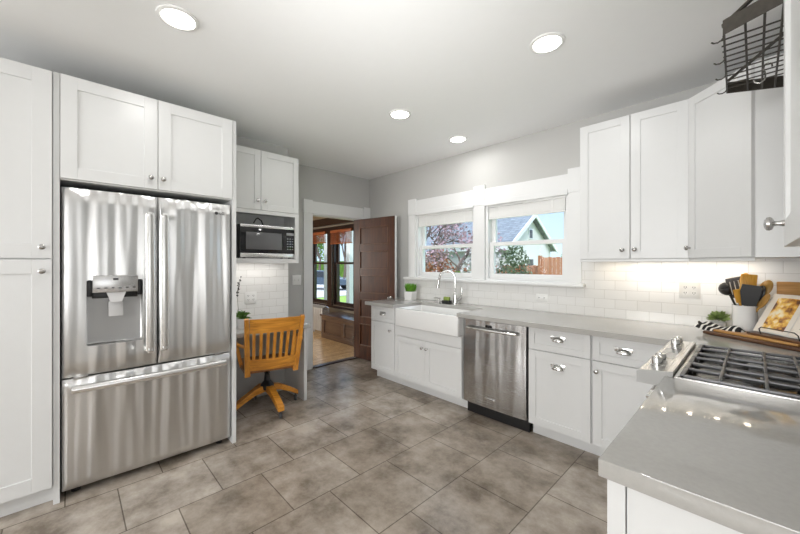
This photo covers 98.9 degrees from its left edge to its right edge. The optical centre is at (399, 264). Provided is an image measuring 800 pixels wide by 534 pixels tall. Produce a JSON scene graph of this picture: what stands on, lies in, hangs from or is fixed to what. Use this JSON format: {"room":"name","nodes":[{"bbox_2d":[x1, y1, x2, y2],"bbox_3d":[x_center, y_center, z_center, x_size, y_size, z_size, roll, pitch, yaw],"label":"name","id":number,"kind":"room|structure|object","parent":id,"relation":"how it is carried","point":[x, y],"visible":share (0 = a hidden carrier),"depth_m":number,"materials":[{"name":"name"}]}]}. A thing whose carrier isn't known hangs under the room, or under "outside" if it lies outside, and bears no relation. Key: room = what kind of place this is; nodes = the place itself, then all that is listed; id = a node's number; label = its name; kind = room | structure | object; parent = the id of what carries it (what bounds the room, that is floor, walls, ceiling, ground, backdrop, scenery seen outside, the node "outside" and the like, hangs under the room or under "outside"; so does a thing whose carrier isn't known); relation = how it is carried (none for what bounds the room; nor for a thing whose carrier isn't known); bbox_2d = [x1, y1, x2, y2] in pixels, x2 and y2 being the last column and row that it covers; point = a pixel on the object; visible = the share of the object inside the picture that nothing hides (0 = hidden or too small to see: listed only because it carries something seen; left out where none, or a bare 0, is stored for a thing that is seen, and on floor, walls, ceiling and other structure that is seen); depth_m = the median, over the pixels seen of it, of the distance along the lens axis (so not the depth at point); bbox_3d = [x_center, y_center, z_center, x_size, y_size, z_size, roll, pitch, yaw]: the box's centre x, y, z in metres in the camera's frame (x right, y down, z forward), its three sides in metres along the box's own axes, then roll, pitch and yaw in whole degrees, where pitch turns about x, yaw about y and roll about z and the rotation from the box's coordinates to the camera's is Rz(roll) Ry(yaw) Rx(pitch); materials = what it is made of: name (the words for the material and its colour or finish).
{"room":"kitchen","nodes":[
{"label":"kitchen","id":0,"kind":"room"},
{"bbox_2d":[236,136,287,155],"bbox_3d":[-3.595,0.097,1.868,6.015,2.727,0.580,0,0,-44],"label":"wall","id":1,"kind":"structure","parent":0,"point":[241,141],"depth_m":3.55,"materials":[{"name":"grey paint"}]},
{"bbox_2d":[60,73,231,203],"bbox_3d":[-1.865,-0.786,2.541,0.926,0.602,0.842,0,0,-44],"label":"upper cabinet","id":2,"kind":"object","parent":1,"relation":"attached to","point":[112,139],"visible":1,"depth_m":2.20,"materials":[{"name":"white paint"}]},
{"bbox_2d":[236,263,287,319],"bbox_3d":[-1.515,0.300,3.465,0.803,0.720,0.008,0,0,-44],"label":"tile","id":3,"kind":"structure","parent":1,"relation":"attached to","point":[270,280],"depth_m":3.56,"materials":[{"name":"white tile"}]},
{"bbox_2d":[245,291,256,303],"bbox_3d":[-1.509,0.338,3.458,0.118,0.120,0.009,0,0,-44],"label":"wall outlet","id":4,"kind":"object","parent":3,"relation":"attached to","point":[250,297],"visible":1,"depth_m":3.46,"materials":[{"name":"white plastic"}]},
{"bbox_2d":[236,145,298,262],"bbox_3d":[-1.409,-0.545,3.334,0.772,1.070,0.338,0,0,-44],"label":"upper cabinet","id":5,"kind":"object","parent":1,"relation":"attached to","point":[266,182],"visible":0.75,"depth_m":3.32,"materials":[{"name":"white paint"}]},
{"bbox_2d":[236,224,293,258],"bbox_3d":[-1.351,-0.215,3.408,0.548,0.318,0.262,0,0,-44],"label":"microwave","id":6,"kind":"object","parent":5,"relation":"on","point":[254,241],"visible":0.87,"depth_m":3.28,"materials":[{"name":"black plastic"}]},
{"bbox_2d":[0,330,606,533],"bbox_3d":[-2.498,1.420,2.384,8.310,0.120,11.500,0,0,-44],"label":"floor","id":7,"kind":"structure","parent":0,"point":[365,452],"depth_m":2.17,"materials":[{"name":"tile"}]},
{"bbox_2d":[0,57,52,516],"bbox_3d":[-2.409,0.137,2.016,0.528,2.444,0.842,0,0,-44],"label":"pantry cabinet","id":8,"kind":"object","parent":7,"relation":"on","point":[26,91],"visible":0.96,"depth_m":1.85,"materials":[{"name":"white paint"}]},
{"bbox_2d":[53,72,61,504],"bbox_3d":[-2.226,0.136,2.227,0.026,2.448,0.799,0,0,-44],"label":"filler panel","id":9,"kind":"object","parent":7,"relation":"on","point":[57,194],"visible":0.86,"depth_m":1.94,"materials":[{"name":"white paint"}]},
{"bbox_2d":[62,187,229,491],"bbox_3d":[-1.839,0.457,2.514,0.912,1.806,0.811,0,0,-44],"label":"refrigerator","id":10,"kind":"object","parent":7,"relation":"on","point":[146,279],"visible":1,"depth_m":2.19,"materials":[{"name":"grey metal"}]},
{"bbox_2d":[87,279,141,298],"bbox_3d":[-1.781,0.152,2.140,0.266,0.111,0.050,0,0,-44],"label":"water dispenser","id":11,"kind":"object","parent":10,"relation":"attached to","point":[124,292],"depth_m":2.12,"materials":[{"name":"silver plastic"}]},
{"bbox_2d":[221,120,235,443],"bbox_3d":[-1.538,0.135,2.889,0.027,2.450,0.801,0,0,-44],"label":"end panel","id":12,"kind":"object","parent":7,"relation":"on","point":[232,203],"visible":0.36,"depth_m":2.60,"materials":[{"name":"white paint"}]},
{"bbox_2d":[236,315,304,418],"bbox_3d":[-1.214,0.900,3.158,0.614,0.920,0.751,0,0,-30],"label":"desk chair","id":13,"kind":"object","parent":7,"relation":"on","point":[266,363],"visible":0.94,"depth_m":2.95,"materials":[{"name":"brown wood"}]},
{"bbox_2d":[236,323,310,401],"bbox_3d":[-1.350,0.980,3.308,0.822,0.760,0.458,0,0,-44],"label":"desk","id":14,"kind":"object","parent":7,"relation":"on","point":[297,379],"visible":0.22,"depth_m":3.46,"materials":[{"name":"white wood"}]},
{"bbox_2d":[236,276,241,325],"bbox_3d":[-1.550,0.356,3.282,0.064,0.486,0.133,0,0,-21],"label":"potted plant","id":15,"kind":"object","parent":14,"relation":"on","point":[237,292],"visible":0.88,"depth_m":3.26,"materials":[{"name":"green plant"}]},
{"bbox_2d":[236,310,249,328],"bbox_3d":[-1.473,0.514,3.207,0.178,0.171,0.129,0,0,-13],"label":"potted plant","id":16,"kind":"object","parent":14,"relation":"on","point":[240,316],"visible":0.97,"depth_m":3.17,"materials":[{"name":"green plant"}]},
{"bbox_2d":[313,304,328,330],"bbox_3d":[-1.593,1.073,6.697,0.188,0.574,0.609,0,0,-44],"label":"radiator","id":17,"kind":"object","parent":7,"relation":"on","point":[318,309],"visible":0.57,"depth_m":6.56,"materials":[{"name":"white metal"}]},
{"bbox_2d":[313,357,355,367],"bbox_3d":[-0.871,1.354,4.750,0.772,0.012,0.070,0,0,-44],"label":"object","id":18,"kind":"structure","parent":7,"relation":"on","point":[350,358],"depth_m":4.69,"materials":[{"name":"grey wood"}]},
{"bbox_2d":[320,312,353,346],"bbox_3d":[-0.843,1.142,6.020,0.450,0.434,1.420,0,0,-44],"label":"window seat","id":19,"kind":"object","parent":7,"relation":"on","point":[335,326],"visible":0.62,"depth_m":6.03,"materials":[{"name":"brown wood"}]},
{"bbox_2d":[371,305,400,383],"bbox_3d":[0.007,0.923,4.170,0.652,0.874,0.415,0,0,-44],"label":"base cabinet","id":20,"kind":"object","parent":7,"relation":"on","point":[382,318],"visible":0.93,"depth_m":3.96,"materials":[{"name":"white paint"}]},
{"bbox_2d":[395,318,467,407],"bbox_3d":[0.468,0.923,3.692,0.652,0.874,0.908,0,0,-44],"label":"base cabinet","id":21,"kind":"object","parent":7,"relation":"on","point":[431,363],"visible":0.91,"depth_m":3.44,"materials":[{"name":"white paint"}]},
{"bbox_2d":[365,298,799,356],"bbox_3d":[1.060,0.464,3.004,0.747,0.038,3.614,0,0,-44],"label":"countertop","id":22,"kind":"structure","parent":21,"relation":"on","point":[621,329],"depth_m":2.52,"materials":[{"name":"grey stone"}]},
{"bbox_2d":[404,283,416,299],"bbox_3d":[0.132,0.338,4.274,0.177,0.212,0.160,0,0,38],"label":"potted plant","id":23,"kind":"object","parent":22,"relation":"on","point":[410,293],"visible":1,"depth_m":4.24,"materials":[{"name":"white ceramic"}]},
{"bbox_2d":[395,305,469,336],"bbox_3d":[0.389,0.575,3.590,0.423,0.194,0.848,0,0,-44],"label":"sink","id":24,"kind":"object","parent":22,"relation":"in","point":[441,320],"visible":0.79,"depth_m":3.46,"materials":[{"name":"white ceramic"}]},
{"bbox_2d":[442,297,451,303],"bbox_3d":[0.527,0.406,3.848,0.060,0.078,0.100,0,0,-44],"label":"sponge caddy","id":25,"kind":"object","parent":22,"relation":"on","point":[446,300],"visible":1,"depth_m":3.83,"materials":[{"name":"black plastic"}]},
{"bbox_2d":[436,270,462,303],"bbox_3d":[0.560,0.253,3.843,0.315,0.383,0.066,0,0,30],"label":"faucet","id":26,"kind":"object","parent":22,"relation":"on","point":[455,299],"visible":0.99,"depth_m":3.81,"materials":[{"name":"silver metal"}]},
{"bbox_2d":[707,310,729,326],"bbox_3d":[2.154,0.378,2.317,0.132,0.134,0.128,0,0,-44],"label":"succulent","id":27,"kind":"object","parent":22,"relation":"on","point":[716,315],"visible":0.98,"depth_m":2.29,"materials":[{"name":"green plant"}]},
{"bbox_2d":[732,304,757,331],"bbox_3d":[2.183,0.352,2.166,0.118,0.184,0.118,0,0,-44],"label":"utensil crock","id":28,"kind":"object","parent":22,"relation":"on","point":[745,317],"visible":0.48,"depth_m":2.12,"materials":[{"name":"white ceramic"}]},
{"bbox_2d":[718,282,735,304],"bbox_3d":[2.141,0.272,2.209,0.070,0.305,0.148,0,0,-12],"label":"ladle","id":29,"kind":"object","parent":28,"relation":"in","point":[723,288],"visible":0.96,"depth_m":2.22,"materials":[{"name":"black plastic"}]},
{"bbox_2d":[725,276,740,303],"bbox_3d":[2.186,0.251,2.214,0.036,0.345,0.140,0,0,-5],"label":"slotted turner","id":30,"kind":"object","parent":28,"relation":"in","point":[735,279],"visible":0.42,"depth_m":2.23,"materials":[{"name":"grey metal"}]},
{"bbox_2d":[733,289,741,305],"bbox_3d":[2.164,0.290,2.172,0.080,0.266,0.013,0,0,17],"label":"wooden stirrer","id":31,"kind":"object","parent":28,"relation":"in","point":[736,292],"visible":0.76,"depth_m":2.17,"materials":[{"name":"brown wood"}]},
{"bbox_2d":[739,274,757,288],"bbox_3d":[2.203,0.242,2.163,0.082,0.362,0.044,0,0,15],"label":"wooden spatula","id":32,"kind":"object","parent":28,"relation":"in","point":[749,279],"visible":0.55,"depth_m":2.16,"materials":[{"name":"brown wood"}]},
{"bbox_2d":[740,284,761,306],"bbox_3d":[2.176,0.274,2.122,0.036,0.299,0.094,0,0,-18],"label":"black turner","id":33,"kind":"object","parent":28,"relation":"in","point":[750,295],"visible":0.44,"depth_m":2.12,"materials":[{"name":"plastic"}]},
{"bbox_2d":[759,286,765,300],"bbox_3d":[2.220,0.278,2.143,0.045,0.292,0.113,0,0,-24],"label":"spoon","id":34,"kind":"object","parent":28,"relation":"in","point":[763,287],"visible":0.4,"depth_m":2.09,"materials":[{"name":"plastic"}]},
{"bbox_2d":[756,293,770,312],"bbox_3d":[2.207,0.301,2.119,0.047,0.247,0.141,0,0,-16],"label":"spoon","id":35,"kind":"object","parent":28,"relation":"in","point":[765,298],"visible":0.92,"depth_m":2.07,"materials":[{"name":"brown wood"}]},
{"bbox_2d":[756,280,773,305],"bbox_3d":[2.234,0.261,2.143,0.142,0.326,0.047,0,0,36],"label":"spoon","id":36,"kind":"object","parent":28,"relation":"in","point":[768,284],"visible":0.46,"depth_m":2.10,"materials":[{"name":"brown wood"}]},
{"bbox_2d":[703,330,799,351],"bbox_3d":[2.083,0.435,1.973,0.205,0.018,0.490,0,0,-9],"label":"cutting board","id":37,"kind":"object","parent":22,"relation":"on","point":[757,341],"visible":0.49,"depth_m":1.92,"materials":[{"name":"brown wood"}]},
{"bbox_2d":[713,329,799,346],"bbox_3d":[2.084,0.419,1.976,0.135,0.013,0.415,0,0,-9],"label":"cutting board","id":38,"kind":"object","parent":37,"relation":"on","point":[743,334],"visible":0.63,"depth_m":1.96,"materials":[{"name":"brown wood"}]},
{"bbox_2d":[694,321,744,331],"bbox_3d":[2.044,0.401,2.181,0.132,0.046,0.244,0,0,-24],"label":"towel","id":39,"kind":"object","parent":38,"relation":"on","point":[710,326],"visible":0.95,"depth_m":2.19,"materials":[{"name":"black fabric"}]},
{"bbox_2d":[747,327,799,343],"bbox_3d":[2.153,0.321,1.867,0.198,0.182,0.330,0,0,2],"label":"cookbook stand","id":40,"kind":"object","parent":38,"relation":"on","point":[787,339],"visible":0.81,"depth_m":1.88,"materials":[{"name":"metal"}]},
{"bbox_2d":[753,294,799,338],"bbox_3d":[2.175,0.287,1.866,0.138,0.224,0.380,0,0,2],"label":"cookbook","id":41,"kind":"object","parent":40,"relation":"on","point":[782,312],"visible":0.98,"depth_m":1.94,"materials":[{"name":"white paper"}]},
{"bbox_2d":[762,298,799,331],"bbox_3d":[2.172,0.286,1.952,0.108,0.181,0.124,0,0,2],"label":"food photo","id":42,"kind":"object","parent":41,"relation":"attached to","point":[783,312],"depth_m":1.94},
{"bbox_2d":[777,282,799,295],"bbox_3d":[2.399,0.276,2.111,0.056,0.334,0.100,0,0,-44],"label":"wooden board","id":43,"kind":"object","parent":22,"relation":"on","point":[786,288],"visible":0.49,"depth_m":2.11,"materials":[{"name":"brown wood"}]},
{"bbox_2d":[464,318,529,432],"bbox_3d":[0.988,0.926,3.119,0.674,0.868,0.608,0,0,-44],"label":"dishwasher","id":44,"kind":"object","parent":7,"relation":"on","point":[496,355],"visible":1,"depth_m":2.89,"materials":[{"name":"silver metal"}]},
{"bbox_2d":[528,327,528,420],"bbox_3d":[1.026,0.874,3.155,0.568,0.763,0.608,0,0,-44],"label":"tub","id":45,"kind":"object","parent":44,"relation":"in","point":[528,327],"depth_m":2.74,"materials":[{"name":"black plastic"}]},
{"bbox_2d":[529,327,595,454],"bbox_3d":[1.386,0.923,2.748,0.642,0.874,0.458,0,0,-44],"label":"base cabinet","id":46,"kind":"object","parent":7,"relation":"on","point":[560,363],"visible":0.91,"depth_m":2.53,"materials":[{"name":"white paint"}]},
{"bbox_2d":[593,336,663,455],"bbox_3d":[1.715,0.923,2.398,0.652,0.874,0.500,0,0,-44],"label":"base cabinet","id":47,"kind":"object","parent":7,"relation":"on","point":[617,394],"visible":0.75,"depth_m":2.28,"materials":[{"name":"white paint"}]},
{"bbox_2d":[607,479,742,533],"bbox_3d":[0.964,0.923,0.862,0.806,0.872,0.632,0,0,-44],"label":"base cabinet","id":48,"kind":"object","parent":7,"relation":"on","point":[629,511],"visible":0.08,"depth_m":0.73,"materials":[{"name":"white paint"}]},
{"bbox_2d":[598,376,799,533],"bbox_3d":[0.974,0.466,0.849,0.836,0.041,0.629,0,0,-44],"label":"countertop","id":49,"kind":"structure","parent":48,"relation":"on","point":[728,457],"depth_m":0.80,"materials":[{"name":"grey stone"}]},
{"bbox_2d":[636,336,799,400],"bbox_3d":[1.516,0.845,1.440,0.760,0.909,0.720,0,0,-44],"label":"gas range","id":50,"kind":"object","parent":7,"relation":"on","point":[771,374],"visible":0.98,"depth_m":1.45,"materials":[{"name":"silver metal"}]},
{"bbox_2d":[313,216,324,220],"bbox_3d":[-3.253,-1.000,6.121,4.210,0.120,5.070,0,0,-44],"label":"ceiling","id":51,"kind":"structure","parent":0,"point":[314,218],"depth_m":7.04,"materials":[{"name":"beige paint"}]},
{"bbox_2d":[288,164,369,316],"bbox_3d":[-1.121,0.097,4.572,1.730,2.727,0.120,0,0,-44],"label":"wall","id":52,"kind":"structure","parent":0,"point":[315,184],"depth_m":4.52,"materials":[{"name":"grey paint"}]},
{"bbox_2d":[292,275,300,284],"bbox_3d":[-1.299,0.200,4.307,0.118,0.125,0.014,0,0,-44],"label":"light switch","id":53,"kind":"object","parent":52,"relation":"attached to","point":[296,279],"visible":1,"depth_m":4.30,"materials":[{"name":"white plastic"}]},
{"bbox_2d":[303,199,369,369],"bbox_3d":[-0.885,0.262,4.784,1.087,2.197,0.153,0,0,-44],"label":"trim","id":54,"kind":"structure","parent":52,"relation":"attached to","point":[311,208],"depth_m":4.42,"materials":[{"name":"white paint"}]},
{"bbox_2d":[353,216,396,360],"bbox_3d":[-0.380,0.354,4.728,0.777,1.988,0.100,0,0,38],"label":"door","id":55,"kind":"structure","parent":52,"relation":"in","point":[375,239],"depth_m":4.78,"materials":[{"name":"brown wood"}]},
{"bbox_2d":[313,222,353,313],"bbox_3d":[-1.791,0.260,7.530,0.150,2.400,5.070,0,0,-44],"label":"wall","id":56,"kind":"structure","parent":0,"point":[331,309],"depth_m":6.87,"materials":[{"name":"paint"}]},
{"bbox_2d":[313,231,325,243],"bbox_3d":[-1.790,-0.560,7.348,0.034,0.240,0.715,0,0,-44],"label":"blind","id":57,"kind":"object","parent":56,"relation":"attached to","point":[322,234],"visible":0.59,"depth_m":7.24,"materials":[{"name":"orange fabric"}]},
{"bbox_2d":[313,241,326,303],"bbox_3d":[-1.689,0.045,7.445,0.160,1.570,0.735,0,0,-44],"label":"window","id":58,"kind":"structure","parent":56,"relation":"in","point":[315,262],"depth_m":7.63,"materials":[{"name":"brown wood"}]},
{"bbox_2d":[313,218,353,310],"bbox_3d":[-1.875,-0.032,7.436,0.100,1.814,4.890,0,0,-44],"label":"trim","id":59,"kind":"structure","parent":56,"relation":"attached to","point":[325,222],"depth_m":6.98,"materials":[{"name":"brown wood"}]},
{"bbox_2d":[333,233,352,307],"bbox_3d":[-1.054,0.045,6.786,0.160,1.570,0.735,0,0,-44],"label":"window","id":60,"kind":"structure","parent":56,"relation":"in","point":[336,247],"depth_m":6.99,"materials":[{"name":"brown wood"}]},
{"bbox_2d":[330,228,351,244],"bbox_3d":[-1.155,-0.540,6.689,0.034,0.280,0.715,0,0,-44],"label":"blind","id":61,"kind":"object","parent":60,"relation":"attached to","point":[343,237],"visible":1,"depth_m":6.66,"materials":[{"name":"orange fabric"}]},
{"bbox_2d":[0,0,783,179],"bbox_3d":[-0.959,-1.342,0.347,7.700,0.150,6.430,0,0,-44],"label":"ceiling","id":62,"kind":"structure","parent":0,"point":[321,81],"depth_m":2.13,"materials":[{"name":"white paint"}]},
{"bbox_2d":[156,4,199,31],"bbox_3d":[-1.141,-1.262,1.761,0.190,0.010,0.190,0,0,-44],"label":"recessed light","id":63,"kind":"object","parent":62,"relation":"in","point":[176,17],"visible":1,"depth_m":1.75,"materials":[{"name":"white plastic"}]},
{"bbox_2d":[389,109,410,118],"bbox_3d":[0.000,-1.262,2.885,0.190,0.010,0.190,0,0,-44],"label":"recessed light","id":64,"kind":"object","parent":62,"relation":"in","point":[397,113],"visible":1,"depth_m":2.88,"materials":[{"name":"white plastic"}]},
{"bbox_2d":[449,136,467,142],"bbox_3d":[0.587,-1.262,3.461,0.190,0.010,0.190,0,0,-44],"label":"recessed light","id":65,"kind":"object","parent":62,"relation":"in","point":[455,139],"visible":1,"depth_m":3.46,"materials":[{"name":"white plastic"}]},
{"bbox_2d":[529,32,564,53],"bbox_3d":[0.843,-1.262,1.959,0.190,0.010,0.190,0,0,-44],"label":"recessed light","id":66,"kind":"object","parent":62,"relation":"in","point":[549,42],"visible":1,"depth_m":1.95,"materials":[{"name":"white plastic"}]},
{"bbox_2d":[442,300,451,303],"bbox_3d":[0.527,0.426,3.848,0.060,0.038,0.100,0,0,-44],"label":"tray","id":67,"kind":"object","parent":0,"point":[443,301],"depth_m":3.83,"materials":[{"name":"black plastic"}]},
{"bbox_2d":[370,81,717,297],"bbox_3d":[1.752,0.097,2.959,0.170,2.727,6.430,0,0,-44],"label":"wall","id":68,"kind":"structure","parent":0,"point":[551,152],"depth_m":3.67,"materials":[{"name":"grey paint"}]},
{"bbox_2d":[416,208,473,278],"bbox_3d":[0.581,-0.250,4.174,0.160,0.840,0.895,0,0,-44],"label":"window","id":69,"kind":"structure","parent":68,"relation":"in","point":[421,246],"depth_m":4.34,"materials":[{"name":"white paint"}]},
{"bbox_2d":[418,208,472,226],"bbox_3d":[0.536,-0.559,4.131,0.032,0.158,0.829,0,0,-44],"label":"mini blind","id":70,"kind":"object","parent":69,"relation":"attached to","point":[465,215],"visible":0.85,"depth_m":4.09,"materials":[{"name":"white fabric"}]},
{"bbox_2d":[403,277,585,286],"bbox_3d":[0.840,0.182,3.750,0.105,0.029,2.195,0,0,-44],"label":"trim","id":71,"kind":"structure","parent":68,"relation":"attached to","point":[411,278],"depth_m":3.44,"materials":[{"name":"white paint"}]},
{"bbox_2d":[408,167,581,282],"bbox_3d":[0.877,-0.342,3.721,0.032,1.023,2.202,0,0,-44],"label":"trim","id":72,"kind":"structure","parent":68,"relation":"attached to","point":[568,184],"depth_m":3.60,"materials":[{"name":"white paint"}]},
{"bbox_2d":[486,195,567,282],"bbox_3d":[1.284,-0.250,3.445,0.160,0.840,0.860,0,0,-44],"label":"window","id":73,"kind":"structure","parent":68,"relation":"in","point":[491,225],"depth_m":3.45,"materials":[{"name":"white paint"}]},
{"bbox_2d":[489,195,565,219],"bbox_3d":[1.238,-0.559,3.401,0.032,0.158,0.794,0,0,-44],"label":"mini blind","id":74,"kind":"object","parent":73,"relation":"attached to","point":[556,204],"visible":0.89,"depth_m":3.35,"materials":[{"name":"white fabric"}]},
{"bbox_2d":[404,258,799,326],"bbox_3d":[1.323,0.200,3.275,0.008,0.520,3.640,0,0,-44],"label":"wall tile","id":75,"kind":"structure","parent":68,"relation":"attached to","point":[638,291],"depth_m":2.70,"materials":[{"name":"white tile"}]},
{"bbox_2d":[536,294,547,301],"bbox_3d":[1.344,0.320,3.242,0.008,0.070,0.115,0,0,-44],"label":"wall outlet","id":76,"kind":"object","parent":75,"relation":"attached to","point":[539,297],"visible":1,"depth_m":3.24,"materials":[{"name":"white plastic"}]},
{"bbox_2d":[679,282,699,298],"bbox_3d":[2.090,0.188,2.468,0.009,0.115,0.115,0,0,-44],"label":"wall outlet","id":77,"kind":"object","parent":75,"relation":"attached to","point":[686,289],"visible":1,"depth_m":2.47,"materials":[{"name":"white plastic"}]},
{"bbox_2d":[580,99,689,261],"bbox_3d":[1.758,-0.549,2.569,0.362,1.062,0.664,0,0,-44],"label":"upper cabinet","id":78,"kind":"object","parent":68,"relation":"attached to","point":[634,167],"visible":0.98,"depth_m":2.44,"materials":[{"name":"white paint"}]},
{"bbox_2d":[684,53,799,260],"bbox_3d":[2.123,-0.549,2.007,0.616,1.062,0.702,0,0,-44],"label":"upper cabinet","id":79,"kind":"object","parent":68,"relation":"attached to","point":[736,140],"visible":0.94,"depth_m":1.90,"materials":[{"name":"white paint"}]},
{"bbox_2d":[710,321,726,326],"bbox_3d":[2.152,0.417,2.313,0.084,0.056,0.084,0,0,-44],"label":"bowl","id":80,"kind":"object","parent":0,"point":[720,323],"depth_m":2.29,"materials":[{"name":"white ceramic"}]},
{"bbox_3d":[1.684,0.097,1.012,2.630,2.727,0.120,0,0,-44],"label":"wall","id":81,"kind":"structure","parent":0,"visible":0},
{"bbox_2d":[711,0,783,94],"bbox_3d":[1.478,-0.968,1.248,1.064,0.468,0.500,0,0,-44],"label":"pot rack","id":82,"kind":"object","parent":81,"relation":"attached to","point":[745,13],"visible":0.97,"depth_m":1.27,"materials":[{"name":"metal"}]},
{"bbox_2d":[763,0,799,246],"bbox_3d":[0.769,-0.552,0.470,0.620,1.055,0.364,0,0,-44],"label":"upper cabinet","id":83,"kind":"object","parent":81,"relation":"attached to","point":[791,222],"visible":1,"depth_m":0.69,"materials":[{"name":"white paint"}]},
{"label":"outside","id":84,"kind":"structure","parent":0,"visible":0},
{"bbox_2d":[317,296,345,301],"bbox_3d":[19.775,2.260,32.944,65.800,0.300,100.000,0,0,-44],"label":"ground","id":85,"kind":"structure","parent":84,"point":[342,298],"depth_m":21.04,"materials":[{"name":"green plant"}]},
{"bbox_2d":[324,234,326,299],"bbox_3d":[-1.886,0.434,8.903,0.140,3.349,0.140,0,0,-44],"label":"porch column","id":86,"kind":"structure","parent":85,"relation":"on","point":[325,244],"depth_m":8.85,"materials":[{"name":"white paint"}]},
{"bbox_2d":[317,284,345,297],"bbox_3d":[-12.213,2.090,37.532,17.500,0.040,33.000,0,0,-44],"label":"street","id":87,"kind":"structure","parent":85,"relation":"on","point":[320,288],"depth_m":25.93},
{"bbox_2d":[317,270,345,288],"bbox_3d":[-6.405,1.279,28.408,5.200,1.578,1.860,0,0,18],"label":"pickup truck","id":88,"kind":"object","parent":87,"relation":"on","point":[320,273],"visible":0.21,"depth_m":27.44,"materials":[{"name":"blue metal"}]},
{"bbox_2d":[346,231,352,302],"bbox_3d":[-1.192,0.434,8.184,0.140,3.349,0.140,0,0,-44],"label":"porch column","id":89,"kind":"structure","parent":85,"relation":"on","point":[349,246],"depth_m":8.12,"materials":[{"name":"white paint"}]},
{"bbox_2d":[425,250,453,272],"bbox_3d":[1.974,0.605,18.428,2.022,3.020,1.986,0,0,-44],"label":"shrub","id":90,"kind":"object","parent":85,"relation":"on","point":[439,269],"visible":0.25,"depth_m":18.05,"materials":[{"name":"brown plant"}]},
{"bbox_2d":[425,223,458,271],"bbox_3d":[3.671,-0.795,29.049,9.000,5.809,8.860,0,0,-44],"label":"house","id":91,"kind":"structure","parent":85,"relation":"on","point":[428,242],"depth_m":26.62,"materials":[{"name":"white"}]},
{"bbox_2d":[425,222,472,265],"bbox_3d":[1.363,-0.736,17.805,5.006,5.748,4.433,0,0,-7],"label":"tree","id":92,"kind":"object","parent":85,"relation":"on","point":[442,226],"visible":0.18,"depth_m":17.59,"materials":[{"name":"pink plant"}]},
{"bbox_2d":[452,264,469,272],"bbox_3d":[3.193,1.038,17.263,1.667,2.154,1.646,0,0,-44],"label":"shrub","id":93,"kind":"object","parent":85,"relation":"on","point":[465,268],"visible":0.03,"depth_m":17.12,"materials":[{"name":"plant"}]},
{"bbox_2d":[425,223,505,272],"bbox_3d":[2.875,0.012,15.704,4.146,4.217,2.641,0,0,-19],"label":"tree","id":94,"kind":"object","parent":85,"relation":"on","point":[441,254],"visible":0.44,"depth_m":15.33,"materials":[{"name":"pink plant"}]},
{"bbox_2d":[460,248,504,272],"bbox_3d":[3.585,0.572,14.994,1.981,3.085,2.062,0,0,-44],"label":"shrub","id":95,"kind":"object","parent":85,"relation":"on","point":[467,262],"visible":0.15,"depth_m":14.91,"materials":[{"name":"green plant"}]},
{"bbox_2d":[442,215,557,272],"bbox_3d":[6.055,-0.420,21.278,6.150,5.059,4.960,0,0,-44],"label":"house","id":96,"kind":"structure","parent":85,"relation":"on","point":[523,228],"depth_m":19.83,"materials":[{"name":"white"}]},
{"bbox_2d":[497,246,532,273],"bbox_3d":[4.794,0.618,14.348,1.446,2.989,1.453,0,0,-44],"label":"shrub","id":97,"kind":"object","parent":85,"relation":"on","point":[514,265],"visible":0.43,"depth_m":14.19,"materials":[{"name":"green plant"}]},
{"bbox_2d":[495,264,537,273],"bbox_3d":[5.172,1.044,15.652,0.150,2.129,2.756,0,0,-44],"label":"fence","id":98,"kind":"object","parent":85,"relation":"on","point":[534,269],"visible":0.11,"depth_m":15.09,"materials":[{"name":"brown wood"}]},
{"bbox_2d":[538,256,561,274],"bbox_3d":[7.750,0.875,13.249,4.494,2.469,0.177,0,0,30],"label":"fence","id":99,"kind":"object","parent":85,"relation":"on","point":[546,265],"visible":0.09,"depth_m":14.16,"materials":[{"name":"brown wood"}]},
{"bbox_3d":[-9.342,1.860,49.325,33.000,0.500,44.000,0,0,-44],"label":"bank","id":100,"kind":"object","parent":85,"relation":"on","visible":0},
{"bbox_2d":[317,235,323,269],"bbox_3d":[-10.561,-2.388,41.850,7.064,8.017,9.131,0,0,-44],"label":"tree","id":101,"kind":"object","parent":100,"relation":"on","point":[320,246],"visible":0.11,"depth_m":42.15,"materials":[{"name":"green plant"}]},
{"bbox_2d":[317,261,343,276],"bbox_3d":[-10.794,0.610,53.339,40.780,2.000,15.968,0,0,25],"label":"hill","id":102,"kind":"structure","parent":100,"relation":"on","point":[322,265],"depth_m":43.02,"materials":[{"name":"green plant"}]},
{"bbox_2d":[319,232,345,277],"bbox_3d":[-5.600,-2.797,39.269,7.831,8.867,5.798,0,0,-44],"label":"tree","id":103,"kind":"object","parent":100,"relation":"on","point":[344,249],"visible":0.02,"depth_m":39.78,"materials":[{"name":"grey plant"}]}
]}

